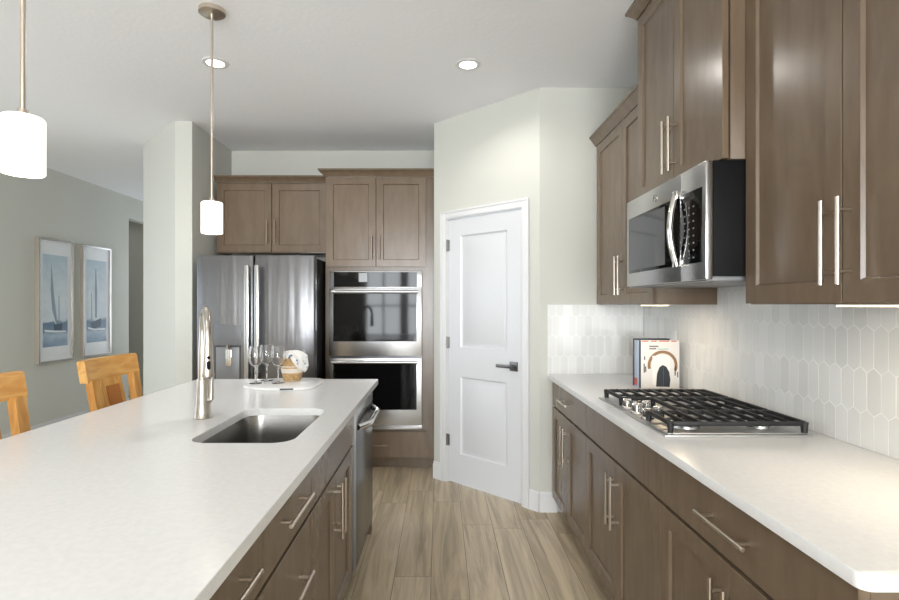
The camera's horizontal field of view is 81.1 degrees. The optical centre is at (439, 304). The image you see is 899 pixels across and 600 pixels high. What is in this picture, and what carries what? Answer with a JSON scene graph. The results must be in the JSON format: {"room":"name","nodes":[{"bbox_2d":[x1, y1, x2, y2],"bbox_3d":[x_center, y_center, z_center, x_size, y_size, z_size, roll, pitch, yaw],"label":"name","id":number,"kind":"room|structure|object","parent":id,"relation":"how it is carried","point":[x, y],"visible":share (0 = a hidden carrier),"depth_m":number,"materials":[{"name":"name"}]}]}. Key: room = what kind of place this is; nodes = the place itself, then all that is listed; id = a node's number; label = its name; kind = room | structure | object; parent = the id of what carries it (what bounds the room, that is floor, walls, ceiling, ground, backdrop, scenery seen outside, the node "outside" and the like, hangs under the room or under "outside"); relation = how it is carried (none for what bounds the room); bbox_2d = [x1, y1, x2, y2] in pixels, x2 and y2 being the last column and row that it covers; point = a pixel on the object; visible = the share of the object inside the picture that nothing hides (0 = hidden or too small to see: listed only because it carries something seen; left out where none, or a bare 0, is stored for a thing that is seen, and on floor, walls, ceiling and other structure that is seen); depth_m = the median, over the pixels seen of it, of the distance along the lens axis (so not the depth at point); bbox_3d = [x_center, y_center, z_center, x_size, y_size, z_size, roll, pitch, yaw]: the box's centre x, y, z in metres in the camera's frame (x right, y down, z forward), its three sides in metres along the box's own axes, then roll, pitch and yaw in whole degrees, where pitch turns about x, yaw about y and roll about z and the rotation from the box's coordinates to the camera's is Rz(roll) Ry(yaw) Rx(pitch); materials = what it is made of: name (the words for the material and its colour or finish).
{"room":"kitchen","nodes":[
{"label":"kitchen","id":0,"kind":"room"},
{"bbox_2d":[0,167,142,434],"bbox_3d":[-4.180,-0.035,0.900,0.120,2.810,14.200,0,0,0],"label":"wall","id":1,"kind":"structure","parent":0,"point":[57,205],"depth_m":5.57,"materials":[{"name":"grey paint"}]},
{"bbox_2d":[35,237,73,364],"bbox_3d":[-4.098,-0.045,5.590,0.042,1.300,0.510,0,0,0],"label":"framed picture","id":2,"kind":"object","parent":1,"relation":"attached to","point":[54,259],"visible":1,"depth_m":5.56,"materials":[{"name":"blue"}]},
{"bbox_2d":[43,254,67,347],"bbox_3d":[-4.093,-0.045,5.590,0.001,0.970,0.360,0,0,0],"label":"print","id":3,"kind":"object","parent":2,"relation":"attached to","point":[55,266],"depth_m":5.59,"materials":[{"name":"blue paper"}]},
{"bbox_2d":[1,397,129,438],"bbox_3d":[-4.113,1.296,0.475,0.014,0.148,12.950,0,0,0],"label":"baseboard","id":4,"kind":"structure","parent":1,"relation":"attached to","point":[127,399],"depth_m":5.61,"materials":[{"name":"white paint"}]},
{"bbox_2d":[80,244,110,357],"bbox_3d":[-4.098,-0.045,6.260,0.042,1.300,0.510,0,0,0],"label":"framed picture","id":5,"kind":"object","parent":1,"relation":"attached to","point":[95,262],"visible":1,"depth_m":6.24,"materials":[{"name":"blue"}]},
{"bbox_2d":[87,259,105,342],"bbox_3d":[-4.093,-0.045,6.260,0.001,0.970,0.360,0,0,0],"label":"print","id":6,"kind":"object","parent":5,"relation":"attached to","point":[96,268],"depth_m":6.25,"materials":[{"name":"blue paper"}]},
{"bbox_2d":[129,221,142,385],"bbox_3d":[-4.300,-0.035,8.050,3.600,2.810,0.100,0,0,0],"label":"wall","id":7,"kind":"structure","parent":0,"point":[135,229],"depth_m":8.00,"materials":[{"name":"grey paint"}]},
{"bbox_2d":[143,122,231,395],"bbox_3d":[-2.297,-0.035,4.560,0.705,2.810,0.880,0,0,0],"label":"wall","id":8,"kind":"structure","parent":0,"point":[177,160],"depth_m":4.24,"materials":[{"name":"grey paint"}]},
{"bbox_2d":[0,0,650,200],"bbox_3d":[-2.350,-1.490,0.950,7.700,0.100,14.500,0,0,0],"label":"ceiling","id":9,"kind":"structure","parent":0,"point":[104,78],"depth_m":3.16,"materials":[{"name":"white paint"}]},
{"bbox_2d":[0,0,45,177],"bbox_3d":[-1.112,-0.894,1.400,0.125,1.091,0.125,0,0,0],"label":"pendant lamp","id":10,"kind":"object","parent":9,"relation":"hanging from","point":[22,133],"visible":1,"depth_m":1.37,"materials":[{"name":"white glass"}]},
{"bbox_2d":[198,2,225,234],"bbox_3d":[-1.112,-0.894,2.560,0.125,1.091,0.125,0,0,0],"label":"pendant lamp","id":11,"kind":"object","parent":9,"relation":"hanging from","point":[211,210],"visible":1,"depth_m":2.54,"materials":[{"name":"white glass"}]},
{"bbox_2d":[201,57,228,68],"bbox_3d":[-1.335,-1.437,3.120,0.156,0.006,0.156,0,0,0],"label":"recessed light","id":12,"kind":"object","parent":9,"relation":"in","point":[218,63],"visible":0.92,"depth_m":3.11,"materials":[{"name":"white"}]},
{"bbox_2d":[455,58,480,70],"bbox_3d":[0.168,-1.437,3.140,0.156,0.006,0.156,0,0,0],"label":"recessed light","id":13,"kind":"object","parent":9,"relation":"in","point":[467,64],"visible":1,"depth_m":3.13,"materials":[{"name":"white paint"}]},
{"bbox_2d":[232,151,433,261],"bbox_3d":[-0.946,-0.035,4.950,1.998,2.810,0.100,0,0,0],"label":"wall","id":14,"kind":"structure","parent":0,"point":[243,162],"depth_m":4.90,"materials":[{"name":"grey paint"}]},
{"bbox_2d":[213,175,325,256],"bbox_3d":[-1.436,-0.770,4.667,0.958,0.653,0.464,0,0,0],"label":"upper cabinet","id":15,"kind":"object","parent":14,"relation":"attached to","point":[263,214],"visible":0.88,"depth_m":4.49,"materials":[{"name":"brown wood"}]},
{"bbox_2d":[129,395,612,599],"bbox_3d":[-2.350,1.420,0.950,7.700,0.100,14.500,0,0,0],"label":"floor","id":16,"kind":"structure","parent":0,"point":[431,538],"depth_m":2.92,"materials":[{"name":"brown wood"}]},
{"bbox_2d":[0,371,30,439],"bbox_3d":[-1.425,0.814,1.845,0.531,1.112,0.430,0,0,0],"label":"bar stool","id":17,"kind":"object","parent":16,"relation":"on","point":[13,388],"visible":0.12,"depth_m":1.99,"materials":[{"name":"brown wood"}]},
{"bbox_2d":[76,353,142,411],"bbox_3d":[-1.425,0.814,2.608,0.531,1.112,0.430,0,0,0],"label":"bar stool","id":18,"kind":"object","parent":16,"relation":"on","point":[101,376],"visible":0.23,"depth_m":2.58,"materials":[{"name":"brown wood"}]},
{"bbox_2d":[209,533,263,599],"bbox_3d":[-0.700,0.928,0.990,0.660,0.884,0.451,0,0,0],"label":"base cabinet","id":19,"kind":"object","parent":16,"relation":"on","point":[244,582],"visible":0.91,"depth_m":1.08,"materials":[{"name":"brown wood"}]},
{"bbox_2d":[197,255,325,378],"bbox_3d":[-1.419,0.494,4.431,0.915,1.752,0.907,0,0,0],"label":"refrigerator","id":20,"kind":"object","parent":16,"relation":"on","point":[251,300],"visible":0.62,"depth_m":4.04,"materials":[{"name":"silver metal"}]},
{"bbox_2d":[259,470,314,599],"bbox_3d":[-0.700,0.928,1.442,0.660,0.884,0.451,0,0,0],"label":"base cabinet","id":21,"kind":"object","parent":16,"relation":"on","point":[286,540],"visible":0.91,"depth_m":1.43,"materials":[{"name":"brown wood"}]},
{"bbox_2d":[309,416,353,599],"bbox_3d":[-0.700,0.928,2.083,0.660,0.884,0.826,0,0,0],"label":"base cabinet","id":22,"kind":"object","parent":16,"relation":"on","point":[331,512],"visible":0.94,"depth_m":2.02,"materials":[{"name":"brown wood"}]},
{"bbox_2d":[352,391,379,570],"bbox_3d":[-0.669,0.934,2.814,0.662,0.872,0.626,0,0,0],"label":"dishwasher","id":23,"kind":"object","parent":16,"relation":"on","point":[364,418],"visible":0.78,"depth_m":2.72,"materials":[{"name":"grey metal"}]},
{"bbox_2d":[367,520,371,533],"bbox_3d":[-0.746,0.928,1.745,0.668,0.884,2.890,0,0,0],"label":"kitchen island","id":24,"kind":"object","parent":16,"relation":"on","point":[370,527],"visible":0.09,"depth_m":3.13,"materials":[{"name":"brown wood"}]},
{"bbox_2d":[0,379,377,599],"bbox_3d":[-0.935,0.471,1.742,1.110,0.030,2.985,0,0,0],"label":"island countertop","id":25,"kind":"structure","parent":24,"relation":"on","point":[126,500],"depth_m":1.28,"materials":[{"name":"white stone"}]},
{"bbox_2d":[193,307,214,419],"bbox_3d":[-0.906,0.232,2.043,0.078,0.447,0.254,0,0,-34],"label":"kitchen faucet","id":26,"kind":"object","parent":25,"relation":"on","point":[204,393],"visible":1,"depth_m":2.09,"materials":[{"name":"silver metal"}]},
{"bbox_2d":[201,415,318,442],"bbox_3d":[-0.670,0.587,2.025,0.400,0.202,0.630,0,0,0],"label":"undermount sink","id":27,"kind":"object","parent":25,"relation":"in","point":[258,428],"visible":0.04,"depth_m":2.31,"materials":[{"name":"silver metal"}]},
{"bbox_2d":[243,378,323,390],"bbox_3d":[-0.895,0.448,2.982,0.430,0.015,0.405,0,0,0],"label":"serving board","id":28,"kind":"object","parent":25,"relation":"on","point":[304,383],"visible":0.9,"depth_m":2.88,"materials":[{"name":"white stone"}]},
{"bbox_2d":[248,346,263,383],"bbox_3d":[-1.037,0.336,2.955,0.087,0.208,0.087,0,0,0],"label":"wine glass","id":29,"kind":"object","parent":28,"relation":"on","point":[255,353],"visible":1,"depth_m":2.93,"materials":[{"name":"clear glass"}]},
{"bbox_2d":[260,344,272,381],"bbox_3d":[-1.008,0.336,3.056,0.087,0.208,0.087,0,0,0],"label":"wine glass","id":30,"kind":"object","parent":28,"relation":"on","point":[267,347],"visible":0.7,"depth_m":3.02,"materials":[{"name":"clear glass"}]},
{"bbox_2d":[270,346,285,383],"bbox_3d":[-0.914,0.336,2.965,0.087,0.208,0.087,0,0,0],"label":"wine glass","id":31,"kind":"object","parent":28,"relation":"on","point":[278,353],"visible":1,"depth_m":2.94,"materials":[{"name":"clear glass"}]},
{"bbox_2d":[280,358,302,380],"bbox_3d":[-0.868,0.375,3.085,0.139,0.131,0.139,0,0,0],"label":"wicker basket","id":32,"kind":"object","parent":28,"relation":"on","point":[290,372],"visible":0.74,"depth_m":3.03,"materials":[{"name":"beige wicker"}]},
{"bbox_2d":[286,350,308,371],"bbox_3d":[-0.852,0.329,3.085,0.141,0.128,0.136,0,0,40],"label":"napkin","id":33,"kind":"object","parent":32,"relation":"in","point":[299,358],"visible":0.91,"depth_m":3.05,"materials":[{"name":"white fabric"}]},
{"bbox_2d":[318,168,433,466],"bbox_3d":[-0.526,0.125,4.599,0.953,2.490,0.598,0,0,0],"label":"tall cabinet","id":34,"kind":"object","parent":16,"relation":"on","point":[378,219],"visible":0.81,"depth_m":4.36,"materials":[{"name":"brown wood"}]},
{"bbox_2d":[329,271,421,428],"bbox_3d":[-0.529,0.373,4.537,0.760,1.311,0.606,0,0,0],"label":"double oven","id":35,"kind":"object","parent":34,"relation":"in","point":[375,317],"visible":0.92,"depth_m":4.29,"materials":[{"name":"silver metal"}]},
{"bbox_2d":[553,382,588,552],"bbox_3d":[1.022,0.928,3.060,0.649,0.884,0.814,0,0,0],"label":"base cabinet","id":36,"kind":"object","parent":16,"relation":"on","point":[569,413],"visible":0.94,"depth_m":2.98,"materials":[{"name":"brown wood"}]},
{"bbox_2d":[586,405,664,599],"bbox_3d":[1.022,0.928,2.202,0.649,0.884,0.898,0,0,0],"label":"base cabinet","id":37,"kind":"object","parent":16,"relation":"on","point":[624,502],"visible":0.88,"depth_m":2.14,"materials":[{"name":"brown wood"}]},
{"bbox_2d":[547,374,898,591],"bbox_3d":[1.033,0.471,2.182,0.642,0.030,2.594,0,0,0],"label":"countertop","id":38,"kind":"structure","parent":37,"relation":"on","point":[836,501],"depth_m":1.35,"materials":[{"name":"white stone"}]},
{"bbox_2d":[634,340,638,386],"bbox_3d":[1.196,0.326,2.928,0.208,0.258,0.055,0,0,0],"label":"cookbook","id":39,"kind":"object","parent":38,"relation":"on","point":[636,342],"visible":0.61,"depth_m":2.92,"materials":[{"name":"blue paper"}]},
{"bbox_2d":[633,338,669,384],"bbox_3d":[1.195,0.322,2.971,0.200,0.266,0.027,0,0,0],"label":"cookbook","id":40,"kind":"object","parent":38,"relation":"on","point":[633,338],"visible":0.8,"depth_m":2.97,"materials":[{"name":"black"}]},
{"bbox_2d":[639,340,678,387],"bbox_3d":[1.202,0.324,2.882,0.211,0.262,0.030,0,0,0],"label":"cookbook","id":41,"kind":"object","parent":38,"relation":"on","point":[658,359],"visible":1,"depth_m":2.87,"materials":[{"name":"white paper"}]},
{"bbox_2d":[599,389,817,436],"bbox_3d":[1.038,0.430,2.185,0.527,0.052,0.754,0,0,0],"label":"gas cooktop","id":42,"kind":"object","parent":38,"relation":"in","point":[692,414],"visible":1,"depth_m":2.01,"materials":[{"name":"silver metal"}]},
{"bbox_2d":[661,456,898,599],"bbox_3d":[1.022,0.928,1.337,0.649,0.884,0.828,0,0,0],"label":"base cabinet","id":43,"kind":"object","parent":16,"relation":"on","point":[711,549],"visible":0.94,"depth_m":1.35,"materials":[{"name":"brown wood"}]},
{"bbox_2d":[434,88,539,494],"bbox_3d":[0.341,-0.035,3.861,0.988,2.810,0.100,0,0,44],"label":"wall","id":44,"kind":"structure","parent":0,"point":[489,154],"depth_m":3.73,"materials":[{"name":"grey paint"}]},
{"bbox_2d":[433,461,439,479],"bbox_3d":[-0.024,1.304,4.137,0.079,0.133,0.014,0,0,44],"label":"baseboard","id":45,"kind":"structure","parent":44,"relation":"attached to","point":[436,465],"depth_m":4.13,"materials":[{"name":"white paint"}]},
{"bbox_2d":[446,210,521,503],"bbox_3d":[0.300,0.353,3.824,0.700,2.010,0.090,0,0,44],"label":"door","id":46,"kind":"structure","parent":44,"relation":"in","point":[484,339],"depth_m":3.81,"materials":[{"name":"white paint"}]},
{"bbox_2d":[440,197,528,508],"bbox_3d":[0.336,0.324,3.853,0.826,2.093,0.119,0,0,44],"label":"trim","id":47,"kind":"structure","parent":44,"relation":"attached to","point":[511,205],"depth_m":3.67,"materials":[{"name":"white paint"}]},
{"bbox_2d":[529,489,556,512],"bbox_3d":[0.682,1.304,3.484,0.189,0.133,0.048,0,0,18],"label":"baseboard","id":48,"kind":"structure","parent":44,"relation":"attached to","point":[544,502],"depth_m":3.47,"materials":[{"name":"white paint"}]},
{"bbox_2d":[540,88,643,511],"bbox_3d":[1.008,-0.035,3.526,0.695,2.810,0.107,0,0,0],"label":"wall","id":49,"kind":"structure","parent":0,"point":[569,117],"depth_m":3.48,"materials":[{"name":"grey paint"}]},
{"bbox_3d":[1.415,-0.035,-1.310,0.120,2.810,9.780,0,0,0],"label":"wall","id":50,"kind":"structure","parent":0,"visible":0},
{"bbox_2d":[625,0,745,196],"bbox_3d":[1.135,-0.967,2.167,0.439,0.941,0.860,0,0,0],"label":"upper cabinet","id":51,"kind":"object","parent":50,"relation":"attached to","point":[692,53],"visible":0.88,"depth_m":2.05,"materials":[{"name":"brown wood"}]},
{"bbox_2d":[627,160,745,287],"bbox_3d":[1.104,-0.287,2.165,0.482,0.413,0.762,0,0,0],"label":"microwave","id":52,"kind":"object","parent":51,"relation":"attached to","point":[688,231],"visible":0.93,"depth_m":1.90,"materials":[{"name":"silver metal"}]},
{"bbox_2d":[643,286,898,459],"bbox_3d":[1.351,0.180,2.180,0.007,0.550,2.600,0,0,0],"label":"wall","id":53,"kind":"structure","parent":50,"relation":"attached to","point":[829,367],"depth_m":1.95,"materials":[{"name":"white tile"}]},
{"bbox_2d":[589,84,716,304],"bbox_3d":[1.172,-0.556,3.016,0.364,1.108,0.926,0,0,0],"label":"upper cabinet","id":54,"kind":"object","parent":53,"relation":"attached to","point":[617,154],"visible":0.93,"depth_m":3.01,"materials":[{"name":"brown wood"}]},
{"bbox_2d":[670,330,676,339],"bbox_3d":[1.342,0.206,3.020,0.008,0.117,0.070,0,0,0],"label":"wall outlet","id":55,"kind":"object","parent":53,"relation":"attached to","point":[673,334],"visible":0.48,"depth_m":3.01,"materials":[{"name":"white plastic"}]},
{"bbox_2d":[746,0,898,303],"bbox_3d":[1.172,-0.566,1.338,0.364,1.128,0.886,0,0,0],"label":"upper cabinet","id":56,"kind":"object","parent":53,"relation":"attached to","point":[822,76],"visible":0.98,"depth_m":1.41,"materials":[{"name":"brown wood"}]},
{"bbox_2d":[836,304,898,306],"bbox_3d":[1.091,0.001,1.180,0.068,0.006,0.440,0,0,0],"label":"light bar","id":57,"kind":"object","parent":56,"relation":"attached to","point":[837,305],"visible":1,"depth_m":1.30,"materials":[{"name":"white plastic"}]},
{"bbox_2d":[836,305,898,306],"bbox_3d":[1.086,0.003,1.180,0.058,0.004,0.440,0,0,0],"label":"diffuser","id":58,"kind":"object","parent":57,"relation":"attached to","point":[836,305],"depth_m":1.30,"materials":[{"name":"white plastic"}]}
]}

